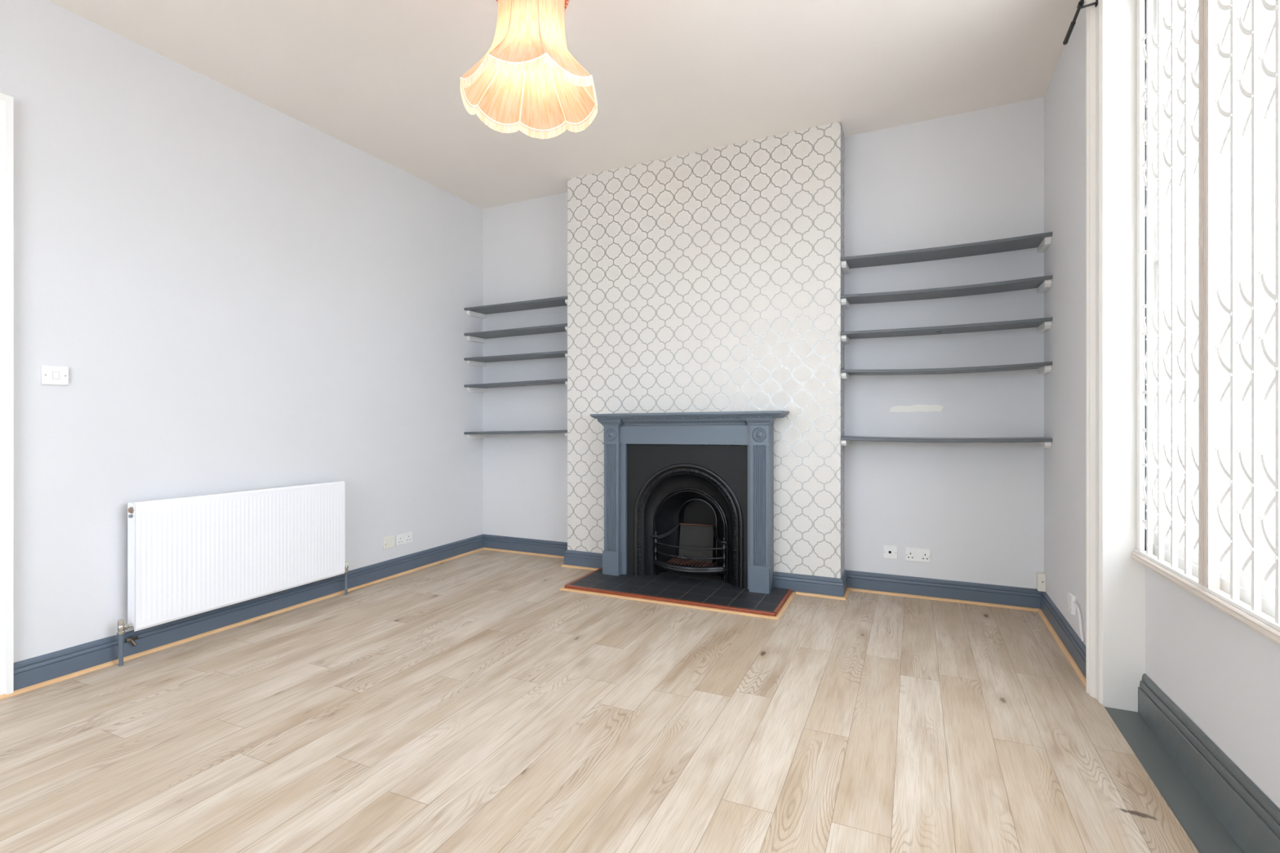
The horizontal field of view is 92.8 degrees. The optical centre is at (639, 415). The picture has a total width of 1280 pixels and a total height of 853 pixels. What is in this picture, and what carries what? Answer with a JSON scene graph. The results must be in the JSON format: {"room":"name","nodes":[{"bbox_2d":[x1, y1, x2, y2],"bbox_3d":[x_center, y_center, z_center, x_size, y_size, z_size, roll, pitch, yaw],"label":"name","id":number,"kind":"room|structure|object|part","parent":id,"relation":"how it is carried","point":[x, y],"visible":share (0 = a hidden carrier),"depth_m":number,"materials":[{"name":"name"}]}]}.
{"room":"living room","nodes":[
{"label":"living room","id":0,"kind":"room"},
{"bbox_2d":[0,0,483,662],"bbox_3d":[-2.469,-0.311,2.735,0.120,2.862,5.557,0,0,24],"label":"wall","id":1,"kind":"structure","parent":0,"point":[234,294],"depth_m":3.10,"materials":[{"name":"white paint"}]},
{"bbox_2d":[0,92,13,695],"bbox_3d":[-2.767,-0.077,2.036,0.149,2.392,0.947,0,0,24],"label":"door","id":2,"kind":"structure","parent":1,"relation":"in","point":[6,102],"depth_m":2.42,"materials":[{"name":"white paint"}]},
{"bbox_2d":[40,364,68,385],"bbox_3d":[-2.468,-0.170,2.573,0.014,0.080,0.088,0,0,24],"label":"light switch","id":3,"kind":"object","parent":1,"relation":"attached to","point":[50,375],"visible":1,"depth_m":2.57,"materials":[{"name":"white plastic"}]},
{"bbox_2d":[124,635,138,646],"bbox_3d":[-2.333,1.040,2.803,0.030,0.042,0.046,0,0,24],"label":"valve","id":4,"kind":"object","parent":1,"relation":"attached to","point":[130,639],"visible":1,"depth_m":2.80,"materials":[{"name":"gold metal"}]},
{"bbox_2d":[116,480,348,666],"bbox_3d":[-2.101,0.757,3.281,0.100,0.725,1.213,0,0,24],"label":"radiator","id":5,"kind":"object","parent":1,"relation":"attached to","point":[189,556],"visible":1,"depth_m":3.13,"materials":[{"name":"white metal"}]},
{"bbox_2d":[131,481,334,503],"bbox_3d":[-2.089,0.407,3.281,0.052,0.017,1.106,0,0,24],"label":"grille","id":6,"kind":"object","parent":5,"relation":"attached to","point":[204,499],"depth_m":3.19,"materials":[{"name":"white metal"}]},
{"bbox_2d":[0,547,484,700],"bbox_3d":[-1.917,1.112,3.745,0.015,0.015,2.982,0,0,24],"label":"trim","id":7,"kind":"structure","parent":1,"relation":"attached to","point":[19,691],"depth_m":3.09,"materials":[{"name":"brown wood"}]},
{"bbox_2d":[13,533,483,690],"bbox_3d":[-1.917,1.059,3.789,0.019,0.122,2.940,0,0,24],"label":"baseboard","id":8,"kind":"structure","parent":1,"relation":"attached to","point":[41,668],"depth_m":3.13,"materials":[{"name":"grey wood"}]},
{"bbox_2d":[382,535,394,549],"bbox_3d":[-1.733,0.875,4.204,0.014,0.081,0.090,0,0,24],"label":"socket","id":9,"kind":"object","parent":1,"relation":"attached to","point":[388,541],"visible":1,"depth_m":4.20,"materials":[{"name":"beige plastic"}]},
{"bbox_2d":[395,531,412,545],"bbox_3d":[-1.676,0.874,4.333,0.012,0.074,0.146,0,0,24],"label":"double socket","id":10,"kind":"object","parent":1,"relation":"attached to","point":[404,538],"visible":1,"depth_m":4.33,"materials":[{"name":"white plastic"}]},
{"bbox_2d":[0,550,1199,852],"bbox_3d":[-0.637,1.180,1.799,4.390,0.120,5.757,0,0,24],"label":"floor","id":11,"kind":"structure","parent":0,"point":[472,703],"depth_m":2.11,"materials":[{"name":"brown wood"}]},
{"bbox_2d":[559,588,777,620],"bbox_3d":[0.125,1.115,3.633,1.397,0.010,0.020,0,0,24],"label":"trim","id":12,"kind":"structure","parent":11,"relation":"on","point":[563,589],"depth_m":3.60,"materials":[{"name":"brown wood"}]},
{"bbox_2d":[564,567,791,616],"bbox_3d":[0.235,1.106,3.878,1.362,0.026,0.514,0,0,24],"label":"hearth","id":13,"kind":"object","parent":11,"relation":"on","point":[668,588],"visible":0.91,"depth_m":3.81,"materials":[{"name":"black tile"}]},
{"bbox_2d":[626,444,747,587],"bbox_3d":[0.347,0.643,4.140,0.850,0.901,0.379,0,0,24],"label":"fireplace insert","id":14,"kind":"object","parent":13,"relation":"on","point":[687,504],"visible":0.99,"depth_m":4.13,"materials":[{"name":"black metal"}]},
{"bbox_3d":[0.108,0.891,4.176,0.048,0.202,0.032,0,0,24],"label":"grate post","id":15,"kind":"part","parent":14,"relation":"part of","materials":[{"name":"black metal"}]},
{"bbox_3d":[0.198,0.792,4.207,0.183,0.085,0.022,0,0,-28],"label":"arm","id":16,"kind":"part","parent":14,"relation":"part of","materials":[{"name":"black metal"}]},
{"bbox_3d":[0.198,0.800,4.207,0.183,0.086,0.022,0,0,-28],"label":"arm","id":17,"kind":"part","parent":14,"relation":"part of","materials":[{"name":"black metal"}]},
{"bbox_3d":[0.305,0.721,4.024,0.699,0.740,0.016,0,0,24],"label":"rope moulding","id":18,"kind":"part","parent":14,"relation":"part of","materials":[{"name":"black metal"}]},
{"bbox_2d":[644,475,732,585],"bbox_3d":[0.324,0.744,4.066,0.612,0.699,0.052,0,0,24],"label":"firebox","id":19,"kind":"object","parent":14,"relation":"attached to","point":[668,486],"depth_m":4.09,"materials":[{"name":"black metal"}]},
{"bbox_3d":[0.311,0.868,4.037,0.476,0.011,0.094,0,0,24],"label":"grate rail","id":20,"kind":"part","parent":14,"relation":"part of","materials":[{"name":"black metal"}]},
{"bbox_3d":[0.309,0.930,4.032,0.478,0.013,0.104,0,0,24],"label":"grate rail","id":21,"kind":"part","parent":14,"relation":"part of","materials":[{"name":"black metal"}]},
{"bbox_2d":[657,492,724,580],"bbox_3d":[0.385,0.803,4.202,0.470,0.580,0.222,0,0,24],"label":"grate","id":22,"kind":"object","parent":14,"relation":"attached to","point":[685,519],"depth_m":4.21,"materials":[{"name":"black metal"}]},
{"bbox_3d":[0.335,0.789,4.090,0.524,0.607,0.023,0,0,24],"label":"arch moulding","id":23,"kind":"part","parent":14,"relation":"part of","materials":[{"name":"black metal"}]},
{"bbox_3d":[0.513,0.792,4.064,0.022,0.085,0.183,0,0,-13],"label":"arm","id":24,"kind":"part","parent":14,"relation":"part of","materials":[{"name":"black metal"}]},
{"bbox_3d":[0.549,0.891,3.978,0.048,0.202,0.032,0,0,24],"label":"grate post","id":25,"kind":"part","parent":14,"relation":"part of","materials":[{"name":"black metal"}]},
{"bbox_2d":[775,591,795,620],"bbox_3d":[0.858,1.115,3.585,0.020,0.010,0.536,0,0,24],"label":"trim","id":26,"kind":"structure","parent":13,"relation":"attached to","point":[784,607],"depth_m":3.57,"materials":[{"name":"brown wood"}]},
{"bbox_2d":[48,0,1198,208],"bbox_3d":[-0.489,-1.909,1.732,4.715,0.342,5.757,0,0,24],"label":"ceiling","id":27,"kind":"structure","parent":0,"point":[380,78],"depth_m":3.10,"materials":[{"name":"white paint"}]},
{"bbox_2d":[459,0,597,138],"bbox_3d":[-0.392,-1.445,2.201,0.473,0.679,0.473,0,0,-44],"label":"pendant lamp","id":28,"kind":"object","parent":27,"relation":"hanging from","point":[528,80],"visible":1,"depth_m":2.24,"materials":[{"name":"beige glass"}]},
{"bbox_3d":[-0.392,-1.155,2.201,0.472,0.041,0.472,0,0,2],"label":"rim trim","id":29,"kind":"part","parent":28,"relation":"part of","materials":[{"name":"beige fabric"}]},
{"bbox_2d":[567,121,844,587],"bbox_3d":[0.391,-0.342,4.237,1.940,2.924,0.226,0,0,24],"label":"wall","id":30,"kind":"structure","parent":0,"point":[710,280],"depth_m":4.04,"materials":[{"name":"paper"}]},
{"bbox_2d":[560,564,598,570],"bbox_3d":[-0.441,1.112,4.458,0.311,0.015,0.015,0,0,24],"label":"trim","id":31,"kind":"structure","parent":30,"relation":"attached to","point":[562,566],"depth_m":4.45,"materials":[{"name":"brown wood"}]},
{"bbox_2d":[564,550,602,568],"bbox_3d":[-0.374,1.059,4.447,0.412,0.122,0.019,0,0,24],"label":"baseboard","id":32,"kind":"structure","parent":30,"relation":"attached to","point":[572,557],"depth_m":4.46,"materials":[{"name":"grey wood"}]},
{"bbox_2d":[590,410,789,594],"bbox_3d":[0.302,0.532,4.018,1.304,1.123,0.244,0,0,24],"label":"fireplace surround","id":33,"kind":"object","parent":30,"relation":"attached to","point":[755,429],"visible":1,"depth_m":3.93,"materials":[{"name":"grey wood"}]},
{"bbox_3d":[0.275,0.042,3.992,0.843,0.062,0.048,0,0,24],"label":"bed moulding","id":34,"kind":"part","parent":33,"relation":"part of","materials":[{"name":"wood"}]},
{"bbox_3d":[0.282,0.128,4.008,0.913,0.132,0.012,0,0,24],"label":"frieze panel","id":35,"kind":"part","parent":33,"relation":"part of","materials":[{"name":"grey stone"}]},
{"bbox_2d":[590,410,789,419],"bbox_3d":[0.302,-0.002,4.018,1.304,0.055,0.244,0,0,24],"label":"mantel shelf","id":36,"kind":"object","parent":33,"relation":"attached to","point":[766,415],"depth_m":3.87,"materials":[{"name":"wood"}]},
{"bbox_3d":[0.304,0.015,4.021,1.248,0.030,0.191,0,0,24],"label":"bead moulding","id":37,"kind":"part","parent":33,"relation":"part of","materials":[{"name":"wood"}]},
{"bbox_2d":[773,571,843,596],"bbox_3d":[1.050,1.059,3.805,0.423,0.122,0.019,0,0,24],"label":"baseboard","id":38,"kind":"structure","parent":30,"relation":"attached to","point":[822,585],"depth_m":3.79,"materials":[{"name":"grey wood"}]},
{"bbox_2d":[795,591,845,600],"bbox_3d":[1.113,1.112,3.757,0.300,0.015,0.015,0,0,24],"label":"trim","id":39,"kind":"structure","parent":30,"relation":"attached to","point":[797,593],"depth_m":3.75,"materials":[{"name":"brown wood"}]},
{"bbox_2d":[840,569,847,596],"bbox_3d":[1.280,1.059,3.825,0.019,0.122,0.246,0,0,24],"label":"baseboard","id":40,"kind":"structure","parent":30,"relation":"attached to","point":[844,578],"depth_m":3.80,"materials":[{"name":"grey wood"}]},
{"bbox_2d":[483,97,1044,589],"bbox_3d":[0.672,-0.357,4.300,4.320,2.954,0.121,0,0,24],"label":"wall","id":41,"kind":"structure","parent":0,"point":[977,175],"depth_m":3.76,"materials":[{"name":"white paint"}]},
{"bbox_2d":[463,296,567,318],"bbox_3d":[-0.933,-0.852,4.827,0.958,0.072,0.238,0,0,24],"label":"shelf","id":42,"kind":"object","parent":41,"relation":"attached to","point":[480,312],"visible":0.91,"depth_m":4.81,"materials":[{"name":"grey wood"}]},
{"bbox_2d":[463,323,567,342],"bbox_3d":[-0.933,-0.648,4.827,0.958,0.074,0.238,0,0,24],"label":"shelf","id":43,"kind":"object","parent":41,"relation":"attached to","point":[481,336],"visible":0.91,"depth_m":4.81,"materials":[{"name":"grey wood"}]},
{"bbox_2d":[463,350,567,366],"bbox_3d":[-0.933,-0.448,4.827,0.958,0.072,0.238,0,0,24],"label":"shelf","id":44,"kind":"object","parent":41,"relation":"attached to","point":[477,361],"visible":0.9,"depth_m":4.80,"materials":[{"name":"grey wood"}]},
{"bbox_2d":[463,378,567,392],"bbox_3d":[-0.933,-0.236,4.827,0.958,0.082,0.238,0,0,24],"label":"shelf","id":45,"kind":"object","parent":41,"relation":"attached to","point":[480,388],"visible":0.93,"depth_m":4.80,"materials":[{"name":"grey wood"}]},
{"bbox_2d":[463,430,567,438],"bbox_3d":[-0.933,0.147,4.827,0.958,0.078,0.238,0,0,24],"label":"shelf","id":46,"kind":"object","parent":41,"relation":"attached to","point":[469,434],"visible":0.89,"depth_m":4.77,"materials":[{"name":"grey wood"}]},
{"bbox_2d":[483,547,564,558],"bbox_3d":[-0.895,1.112,4.912,0.920,0.015,0.015,0,0,24],"label":"trim","id":47,"kind":"structure","parent":41,"relation":"attached to","point":[485,548],"depth_m":4.92,"materials":[{"name":"brown wood"}]},
{"bbox_2d":[483,533,567,555],"bbox_3d":[-0.888,1.059,4.928,0.959,0.122,0.019,0,0,24],"label":"baseboard","id":48,"kind":"structure","parent":41,"relation":"attached to","point":[499,542],"depth_m":4.94,"materials":[{"name":"grey wood"}]},
{"bbox_2d":[843,587,849,599],"bbox_3d":[1.289,1.112,3.802,0.015,0.015,0.242,0,0,24],"label":"trim","id":49,"kind":"structure","parent":41,"relation":"attached to","point":[846,593],"depth_m":3.79,"materials":[{"name":"brown wood"}]},
{"bbox_2d":[883,545,897,559],"bbox_3d":[1.569,0.858,3.823,0.082,0.081,0.012,0,0,24],"label":"socket","id":50,"kind":"object","parent":41,"relation":"attached to","point":[889,552],"visible":1,"depth_m":3.82,"materials":[{"name":"white plastic"}]},
{"bbox_2d":[905,547,930,563],"bbox_3d":[1.713,0.861,3.759,0.143,0.081,0.012,0,0,24],"label":"double socket","id":51,"kind":"object","parent":41,"relation":"attached to","point":[912,554],"visible":1,"depth_m":3.75,"materials":[{"name":"white plastic"}]},
{"bbox_2d":[844,569,1042,608],"bbox_3d":[1.815,1.059,3.709,1.089,0.122,0.019,0,0,24],"label":"baseboard","id":52,"kind":"structure","parent":41,"relation":"attached to","point":[943,588],"depth_m":3.69,"materials":[{"name":"grey wood"}]},
{"bbox_2d":[848,587,1039,612],"bbox_3d":[1.808,1.112,3.693,1.050,0.015,0.015,0,0,24],"label":"trim","id":53,"kind":"structure","parent":41,"relation":"attached to","point":[850,588],"depth_m":3.67,"materials":[{"name":"brown wood"}]},
{"bbox_2d":[840,231,1052,274],"bbox_3d":[1.769,-0.951,3.606,1.088,0.074,0.243,0,0,24],"label":"shelf","id":54,"kind":"object","parent":41,"relation":"attached to","point":[1042,241],"visible":1,"depth_m":3.56,"materials":[{"name":"grey wood"}]},
{"bbox_2d":[840,275,1052,309],"bbox_3d":[1.769,-0.720,3.606,1.088,0.071,0.243,0,0,24],"label":"shelf","id":55,"kind":"object","parent":41,"relation":"attached to","point":[1042,283],"visible":1,"depth_m":3.55,"materials":[{"name":"grey wood"}]},
{"bbox_2d":[840,316,1052,344],"bbox_3d":[1.769,-0.494,3.606,1.088,0.070,0.243,0,0,24],"label":"shelf","id":56,"kind":"object","parent":41,"relation":"attached to","point":[1043,324],"visible":1,"depth_m":3.54,"materials":[{"name":"grey wood"}]},
{"bbox_2d":[840,361,1052,380],"bbox_3d":[1.769,-0.260,3.606,1.088,0.062,0.243,0,0,24],"label":"shelf","id":57,"kind":"object","parent":41,"relation":"attached to","point":[1044,367],"visible":1,"depth_m":3.52,"materials":[{"name":"grey wood"}]},
{"bbox_2d":[840,435,1052,448],"bbox_3d":[1.769,0.153,3.606,1.088,0.062,0.243,0,0,24],"label":"shelf","id":58,"kind":"object","parent":41,"relation":"attached to","point":[1042,442],"visible":1,"depth_m":3.51,"materials":[{"name":"grey wood"}]},
{"bbox_2d":[1044,0,1085,645],"bbox_3d":[1.349,-0.357,0.948,0.330,2.954,5.437,0,0,24],"label":"wall","id":59,"kind":"structure","parent":0,"point":[1064,97],"depth_m":2.98,"materials":[{"name":"white paint"}]},
{"bbox_2d":[1035,571,1045,591],"bbox_3d":[2.286,0.946,3.475,0.038,0.100,0.058,0,0,24],"label":"junction box","id":60,"kind":"object","parent":59,"relation":"attached to","point":[1040,576],"visible":1,"depth_m":3.45,"materials":[{"name":"beige plastic"}]},
{"bbox_2d":[1037,608,1085,687],"bbox_3d":[2.059,1.112,2.991,0.015,0.015,1.087,0,0,24],"label":"trim","id":61,"kind":"structure","parent":59,"relation":"attached to","point":[1082,678],"depth_m":2.89,"materials":[{"name":"brown wood"}]},
{"bbox_2d":[1040,591,1085,677],"bbox_3d":[2.074,1.059,2.981,0.019,0.122,1.132,0,0,24],"label":"baseboard","id":62,"kind":"structure","parent":59,"relation":"attached to","point":[1068,636],"depth_m":2.94,"materials":[{"name":"grey wood"}]},
{"bbox_2d":[1067,591,1075,615],"bbox_3d":[2.010,0.875,2.839,0.019,0.085,0.083,0,0,24],"label":"wall socket","id":63,"kind":"object","parent":59,"relation":"attached to","point":[1071,597],"visible":1,"depth_m":2.81,"materials":[{"name":"white plastic"}]},
{"bbox_2d":[1072,601,1084,641],"bbox_3d":[1.960,0.917,2.727,0.016,0.139,0.162,0,0,24],"label":"cable","id":64,"kind":"object","parent":59,"relation":"attached to","point":[1074,602],"visible":1,"depth_m":2.68,"materials":[{"name":"white plastic"}]},
{"bbox_2d":[1062,0,1097,44],"bbox_3d":[1.378,-1.644,1.518,0.084,0.072,2.500,0,0,24],"label":"rail","id":65,"kind":"object","parent":59,"relation":"attached to","point":[1081,2],"visible":1,"depth_m":2.49,"materials":[{"name":"black metal"}]},
{"bbox_2d":[1085,0,1145,711],"bbox_3d":[1.865,-0.340,2.391,0.170,2.979,0.112,0,0,24],"label":"trim","id":66,"kind":"structure","parent":59,"relation":"attached to","point":[1115,582],"depth_m":2.35,"materials":[{"name":"white paint"}]},
{"bbox_2d":[1130,0,1279,645],"bbox_3d":[1.504,-0.566,1.301,0.096,2.226,2.173,0,0,22],"label":"window","id":67,"kind":"structure","parent":59,"relation":"in","point":[1268,204],"depth_m":2.04,"materials":[{"name":"white paint"}]},
{"bbox_2d":[1134,0,1204,589],"bbox_3d":[1.789,-0.577,2.060,0.028,2.186,0.548,0,0,22],"label":"security gate","id":68,"kind":"object","parent":67,"relation":"attached to","point":[1144,128],"visible":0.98,"depth_m":2.03,"materials":[{"name":"white metal"}]},
{"bbox_3d":[1.692,-0.577,1.823,0.028,2.166,0.028,0,0,24],"label":"lead post","id":69,"kind":"part","parent":68,"relation":"part of","materials":[{"name":"white metal"}]},
{"bbox_3d":[1.504,0.532,1.302,0.096,0.030,2.172,0,0,22],"label":"sill","id":70,"kind":"part","parent":67,"relation":"part of","materials":[{"name":"beige paint"}]},
{"bbox_2d":[1204,0,1279,631],"bbox_3d":[1.381,-0.577,1.061,0.028,2.186,1.612,0,0,22],"label":"security gate","id":71,"kind":"object","parent":67,"relation":"attached to","point":[1213,48],"visible":1,"depth_m":1.67,"materials":[{"name":"white metal"}]},
{"bbox_3d":[1.680,-0.577,1.792,0.028,2.166,0.028,0,0,24],"label":"lead post","id":72,"kind":"part","parent":71,"relation":"part of","materials":[{"name":"white metal"}]},
{"bbox_2d":[1104,706,1243,852],"bbox_3d":[1.442,1.153,1.329,0.204,0.053,2.169,0,0,24],"label":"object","id":73,"kind":"structure","parent":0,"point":[1204,829],"depth_m":1.84,"materials":[{"name":"grey wood"}]},
{"bbox_2d":[1145,566,1279,809],"bbox_3d":[1.528,0.859,1.291,0.054,0.622,2.173,0,0,22],"label":"wall","id":74,"kind":"structure","parent":0,"point":[1223,674],"depth_m":1.79,"materials":[{"name":"white paint"}]},
{"bbox_2d":[1137,673,1279,852],"bbox_3d":[1.492,1.052,1.307,0.101,0.150,2.168,0,0,24],"label":"baseboard","id":75,"kind":"structure","parent":74,"relation":"attached to","point":[1252,820],"depth_m":1.76,"materials":[{"name":"grey wood"}]}
]}

